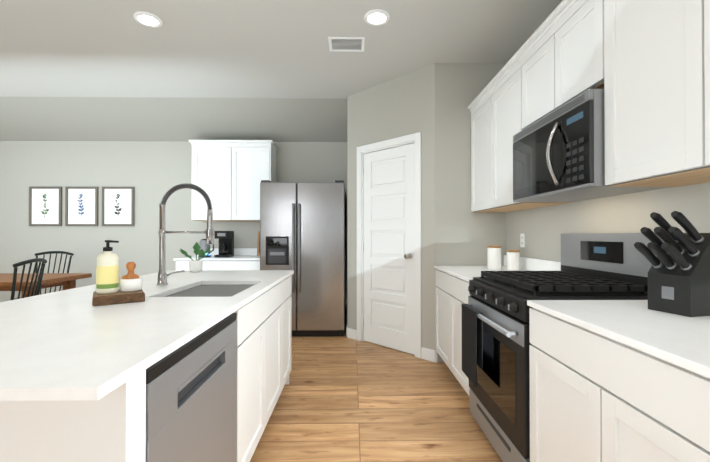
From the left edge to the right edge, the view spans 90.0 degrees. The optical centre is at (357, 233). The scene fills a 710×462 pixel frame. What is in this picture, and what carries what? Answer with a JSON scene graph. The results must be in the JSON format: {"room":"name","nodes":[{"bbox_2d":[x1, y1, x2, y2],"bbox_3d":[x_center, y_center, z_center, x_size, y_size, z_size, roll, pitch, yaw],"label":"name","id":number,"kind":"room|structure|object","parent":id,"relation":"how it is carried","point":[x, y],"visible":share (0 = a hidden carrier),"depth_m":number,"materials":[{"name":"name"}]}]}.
{"room":"kitchen","nodes":[
{"label":"kitchen","id":0,"kind":"room"},
{"bbox_2d":[0,141,346,318],"bbox_3d":[-2.634,-0.186,5.024,8.000,2.800,0.100,0,0,-1],"label":"wall","id":1,"kind":"structure","parent":0,"point":[153,173],"depth_m":4.96,"materials":[{"name":"grey paint"}]},
{"bbox_2d":[29,186,61,225],"bbox_3d":[-4.343,-0.372,4.936,0.440,0.550,0.025,0,0,-1],"label":"picture","id":2,"kind":"object","parent":1,"relation":"attached to","point":[45,206],"visible":1,"depth_m":4.93,"materials":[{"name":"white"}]},
{"bbox_2d":[65,187,97,225],"bbox_3d":[-3.843,-0.372,4.944,0.440,0.550,0.025,0,0,-1],"label":"picture","id":3,"kind":"object","parent":1,"relation":"attached to","point":[81,206],"visible":1,"depth_m":4.94,"materials":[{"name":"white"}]},
{"bbox_2d":[102,187,134,225],"bbox_3d":[-3.343,-0.372,4.951,0.440,0.550,0.025,0,0,-1],"label":"picture","id":4,"kind":"object","parent":1,"relation":"attached to","point":[118,206],"visible":0.98,"depth_m":4.95,"materials":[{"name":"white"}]},
{"bbox_2d":[189,140,277,220],"bbox_3d":[-1.658,-0.689,4.797,1.085,1.048,0.381,0,0,-1],"label":"upper cabinet","id":5,"kind":"object","parent":1,"relation":"attached to","point":[228,176],"visible":0.85,"depth_m":4.65,"materials":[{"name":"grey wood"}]},
{"bbox_2d":[346,323,437,361],"bbox_3d":[-2.946,1.153,4.104,7.350,0.110,1.714,0,0,-1],"label":"baseboard","id":6,"kind":"structure","parent":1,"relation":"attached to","point":[431,355],"depth_m":3.38,"materials":[{"name":"white wood"}]},
{"bbox_2d":[0,0,561,141],"bbox_3d":[-2.573,-1.468,0.857,8.200,0.387,8.450,0,0,-1],"label":"ceiling","id":7,"kind":"structure","parent":0,"point":[115,70],"depth_m":3.27,"materials":[{"name":"grey paint"}]},
{"bbox_2d":[133,11,162,27],"bbox_3d":[-1.569,-1.594,2.658,0.190,0.012,0.190,0,0,-1],"label":"recessed light","id":8,"kind":"object","parent":7,"relation":"in","point":[148,19],"visible":1,"depth_m":2.65,"materials":[{"name":"white plastic"}]},
{"bbox_2d":[328,37,364,51],"bbox_3d":[-0.094,-1.594,2.999,0.300,0.011,0.220,0,0,-1],"label":"ceiling vent","id":9,"kind":"object","parent":7,"relation":"in","point":[346,44],"visible":1,"depth_m":2.99,"materials":[{"name":"white metal"}]},
{"bbox_2d":[364,9,389,25],"bbox_3d":[0.141,-1.594,2.633,0.190,0.012,0.190,0,0,-1],"label":"recessed light","id":10,"kind":"object","parent":7,"relation":"in","point":[376,17],"visible":1,"depth_m":2.62,"materials":[{"name":"white plastic"}]},
{"bbox_2d":[250,319,502,461],"bbox_3d":[-2.573,1.214,0.841,8.200,0.050,8.450,0,0,-1],"label":"floor","id":11,"kind":"structure","parent":0,"point":[344,398],"depth_m":2.38,"materials":[{"name":"brown wood"}]},
{"bbox_2d":[10,258,46,299],"bbox_3d":[-2.984,0.710,2.985,0.488,0.988,0.472,0,0,-18],"label":"chair","id":12,"kind":"object","parent":11,"relation":"on","point":[40,276],"visible":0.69,"depth_m":2.99,"materials":[{"name":"black wood"}]},
{"bbox_2d":[14,251,73,299],"bbox_3d":[-3.793,0.717,4.243,0.472,0.988,0.488,0,0,-1],"label":"chair","id":13,"kind":"object","parent":11,"relation":"on","point":[56,252],"visible":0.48,"depth_m":4.43,"materials":[{"name":"black wood"}]},
{"bbox_2d":[0,273,91,297],"bbox_3d":[-3.938,0.825,3.574,1.950,0.760,0.750,0,0,-1],"label":"dining table","id":14,"kind":"object","parent":11,"relation":"on","point":[67,281],"visible":0.44,"depth_m":3.56,"materials":[{"name":"brown wood"}]},
{"bbox_2d":[0,270,293,461],"bbox_3d":[-0.849,0.757,1.794,0.676,0.875,2.080,0,0,-1],"label":"kitchen island","id":15,"kind":"object","parent":11,"relation":"on","point":[113,429],"depth_m":0.80,"materials":[{"name":"white wood"}]},
{"bbox_2d":[0,270,291,401],"bbox_3d":[-1.009,0.306,1.759,1.015,0.024,2.210,0,0,-1],"label":"island countertop","id":16,"kind":"structure","parent":15,"relation":"on","point":[58,346],"depth_m":1.05,"materials":[{"name":"white stone"}]},
{"bbox_2d":[92,289,144,305],"bbox_3d":[-1.033,0.273,1.534,0.180,0.039,0.180,0,0,-36],"label":"tray","id":17,"kind":"object","parent":16,"relation":"on","point":[119,297],"visible":0.92,"depth_m":1.46,"materials":[{"name":"brown wood"}]},
{"bbox_2d":[96,240,118,293],"bbox_3d":[-1.056,0.141,1.500,0.077,0.222,0.077,0,0,-1],"label":"soap bottle","id":18,"kind":"object","parent":17,"relation":"on","point":[107,274],"visible":1,"depth_m":1.47,"materials":[{"name":"beige plastic"}]},
{"bbox_2d":[119,262,141,291],"bbox_3d":[-0.992,0.189,1.552,0.086,0.127,0.086,0,0,-1],"label":"dish brush","id":19,"kind":"object","parent":17,"relation":"on","point":[130,281],"visible":1,"depth_m":1.53,"materials":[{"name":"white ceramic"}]},
{"bbox_2d":[157,183,214,285],"bbox_3d":[-0.982,0.005,2.040,0.322,0.580,0.083,0,0,-1],"label":"faucet","id":20,"kind":"object","parent":16,"relation":"on","point":[209,232],"visible":1,"depth_m":2.02,"materials":[{"name":"silver metal"}]},
{"bbox_2d":[179,242,212,271],"bbox_3d":[-1.261,0.183,2.747,0.250,0.232,0.250,0,0,-1],"label":"plant pot","id":21,"kind":"object","parent":16,"relation":"on","point":[196,265],"visible":1,"depth_m":2.72,"materials":[{"name":"white ceramic"}]},
{"bbox_2d":[172,282,251,293],"bbox_3d":[-0.781,0.437,1.927,0.409,0.260,0.604,0,0,-1],"label":"sink","id":22,"kind":"object","parent":16,"relation":"in","point":[201,287],"depth_m":2.06,"materials":[{"name":"grey metal"}]},
{"bbox_2d":[146,313,236,461],"bbox_3d":[-0.798,0.761,1.157,0.599,0.860,0.647,0,0,-1],"label":"dishwasher","id":23,"kind":"object","parent":15,"relation":"in","point":[191,400],"visible":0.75,"depth_m":1.11,"materials":[{"name":"grey metal"}]},
{"bbox_2d":[173,248,259,269],"bbox_3d":[-1.701,0.711,4.650,1.095,1.000,0.656,0,0,-1],"label":"base cabinet","id":24,"kind":"object","parent":11,"relation":"on","point":[245,259],"visible":0.06,"depth_m":4.34,"materials":[{"name":"grey wood"}]},
{"bbox_2d":[198,239,213,256],"bbox_3d":[-1.974,0.193,4.631,0.198,0.235,0.150,0,0,-1],"label":"electric kettle","id":25,"kind":"object","parent":24,"relation":"on","point":[203,245],"visible":0.62,"depth_m":4.58,"materials":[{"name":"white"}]},
{"bbox_2d":[214,231,233,256],"bbox_3d":[-1.749,0.141,4.654,0.180,0.340,0.222,0,0,-1],"label":"coffee maker","id":26,"kind":"object","parent":24,"relation":"on","point":[226,244],"visible":1,"depth_m":4.58,"materials":[{"name":"black plastic"}]},
{"bbox_2d":[257,231,259,255],"bbox_3d":[-1.303,0.144,4.924,0.180,0.338,0.064,0,0,-1],"label":"cutting board","id":27,"kind":"object","parent":24,"relation":"on","point":[258,246],"visible":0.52,"depth_m":4.91,"materials":[{"name":"brown wood"}]},
{"bbox_2d":[260,180,344,336],"bbox_3d":[-0.653,0.298,4.517,0.982,1.825,0.906,0,0,-1],"label":"refrigerator","id":28,"kind":"object","parent":11,"relation":"on","point":[302,230],"visible":0.98,"depth_m":4.12,"materials":[{"name":"grey metal"}]},
{"bbox_2d":[434,267,472,394],"bbox_3d":[1.063,0.763,2.822,0.663,0.875,0.992,0,0,-1],"label":"base cabinet","id":29,"kind":"object","parent":11,"relation":"on","point":[451,291],"depth_m":2.80,"materials":[{"name":"grey wood"}]},
{"bbox_2d":[442,267,521,278],"bbox_3d":[1.058,0.313,2.825,0.672,0.024,0.992,0,0,-1],"label":"countertop","id":30,"kind":"structure","parent":29,"relation":"on","point":[466,272],"depth_m":2.86,"materials":[{"name":"white stone"}]},
{"bbox_2d":[487,245,500,269],"bbox_3d":[1.137,0.201,2.957,0.112,0.198,0.112,0,0,-1],"label":"canister","id":31,"kind":"object","parent":30,"relation":"on","point":[493,257],"visible":1,"depth_m":2.91,"materials":[{"name":"white ceramic"}]},
{"bbox_2d":[506,250,519,269],"bbox_3d":[1.272,0.219,2.909,0.102,0.163,0.102,0,0,-1],"label":"canister","id":32,"kind":"object","parent":30,"relation":"on","point":[513,259],"visible":1,"depth_m":2.87,"materials":[{"name":"white ceramic"}]},
{"bbox_2d":[461,233,664,461],"bbox_3d":[1.030,0.598,1.943,0.746,1.195,0.754,0,0,-1],"label":"range","id":33,"kind":"object","parent":11,"relation":"on","point":[496,343],"visible":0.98,"depth_m":1.82,"materials":[{"name":"black metal"}]},
{"bbox_2d":[527,303,709,461],"bbox_3d":[1.088,0.753,1.078,0.663,0.875,0.961,0,0,-1],"label":"base cabinet","id":34,"kind":"object","parent":11,"relation":"on","point":[619,380],"depth_m":1.08,"materials":[{"name":"grey wood"}]},
{"bbox_2d":[527,300,709,370],"bbox_3d":[1.097,0.297,0.168,0.672,0.024,2.786,0,0,-1],"label":"countertop","id":35,"kind":"structure","parent":34,"relation":"on","point":[685,339],"depth_m":1.13,"materials":[{"name":"white stone"}]},
{"bbox_2d":[634,211,709,316],"bbox_3d":[1.200,0.106,1.314,0.325,0.370,0.140,0,0,-16],"label":"knife block","id":36,"kind":"object","parent":35,"relation":"on","point":[679,277],"visible":1,"depth_m":1.27,"materials":[{"name":"black plastic"}]},
{"bbox_2d":[347,63,434,349],"bbox_3d":[0.335,-0.194,3.768,1.174,2.800,0.100,0,0,44],"label":"wall","id":37,"kind":"structure","parent":0,"point":[403,105],"depth_m":3.58,"materials":[{"name":"grey paint"}]},
{"bbox_2d":[357,132,420,357],"bbox_3d":[0.334,0.116,3.754,0.860,2.180,0.118,0,0,44],"label":"door frame","id":38,"kind":"structure","parent":37,"relation":"attached to","point":[415,138],"depth_m":3.62,"materials":[{"name":"white wood"}]},
{"bbox_2d":[363,143,414,354],"bbox_3d":[0.321,0.155,3.734,0.523,2.085,0.533,0,0,-1],"label":"pantry door","id":39,"kind":"structure","parent":37,"relation":"in","point":[389,285],"depth_m":3.72,"materials":[{"name":"white wood"}]},
{"bbox_2d":[435,63,505,361],"bbox_3d":[1.055,-0.196,3.378,0.670,2.800,0.100,0,0,-1],"label":"wall","id":40,"kind":"structure","parent":0,"point":[465,235],"depth_m":3.33,"materials":[{"name":"grey paint"}]},
{"bbox_2d":[506,0,709,261],"bbox_3d":[1.489,-0.215,0.109,0.100,2.800,6.650,0,0,-1],"label":"wall","id":41,"kind":"structure","parent":0,"point":[542,229],"depth_m":2.05,"materials":[{"name":"grey paint"}]},
{"bbox_2d":[468,88,487,211],"bbox_3d":[1.227,-0.679,3.050,0.327,0.963,0.558,0,0,-1],"label":"upper cabinet","id":42,"kind":"object","parent":41,"relation":"attached to","point":[479,111],"depth_m":3.11,"materials":[{"name":"grey wood"}]},
{"bbox_2d":[520,234,524,246],"bbox_3d":[1.391,0.062,3.001,0.008,0.116,0.070,0,0,-1],"label":"outlet","id":43,"kind":"object","parent":41,"relation":"attached to","point":[522,240],"visible":1,"depth_m":2.99,"materials":[{"name":"white plastic"}]},
{"bbox_2d":[488,56,569,211],"bbox_3d":[1.234,-0.682,2.614,0.327,0.963,0.558,0,0,-1],"label":"upper cabinet","id":44,"kind":"object","parent":41,"relation":"attached to","point":[504,92],"depth_m":2.64,"materials":[{"name":"grey wood"}]},
{"bbox_2d":[502,255,560,270],"bbox_3d":[1.410,0.240,1.053,0.020,0.100,4.546,0,0,-1],"label":"backsplash","id":45,"kind":"structure","parent":41,"relation":"attached to","point":[526,264],"depth_m":2.72,"materials":[{"name":"white stone"}]},
{"bbox_2d":[520,28,543,130],"bbox_3d":[1.241,-0.923,2.114,0.327,0.487,0.441,0,0,-1],"label":"upper cabinet","id":46,"kind":"object","parent":41,"relation":"attached to","point":[532,58],"depth_m":2.20,"materials":[{"name":"grey wood"}]},
{"bbox_2d":[544,0,603,115],"bbox_3d":[1.246,-0.924,1.795,0.327,0.487,0.441,0,0,-1],"label":"upper cabinet","id":47,"kind":"object","parent":41,"relation":"attached to","point":[573,42],"depth_m":1.80,"materials":[{"name":"grey wood"}]},
{"bbox_2d":[513,89,668,201],"bbox_3d":[1.181,-0.422,1.951,0.449,0.435,0.752,0,0,-1],"label":"microwave","id":48,"kind":"object","parent":47,"relation":"attached to","point":[559,154],"visible":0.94,"depth_m":1.78,"materials":[{"name":"metal"}]},
{"bbox_2d":[596,0,709,186],"bbox_3d":[1.253,-0.689,1.319,0.327,0.963,0.505,0,0,-1],"label":"upper cabinet","id":49,"kind":"object","parent":41,"relation":"attached to","point":[644,65],"depth_m":1.39,"materials":[{"name":"grey wood"}]},
{"bbox_2d":[676,0,709,175],"bbox_3d":[1.259,-0.692,0.905,0.327,0.963,0.568,0,0,-1],"label":"upper cabinet","id":50,"kind":"object","parent":41,"relation":"attached to","point":[692,16],"depth_m":1.16,"materials":[{"name":"grey wood"}]}
]}

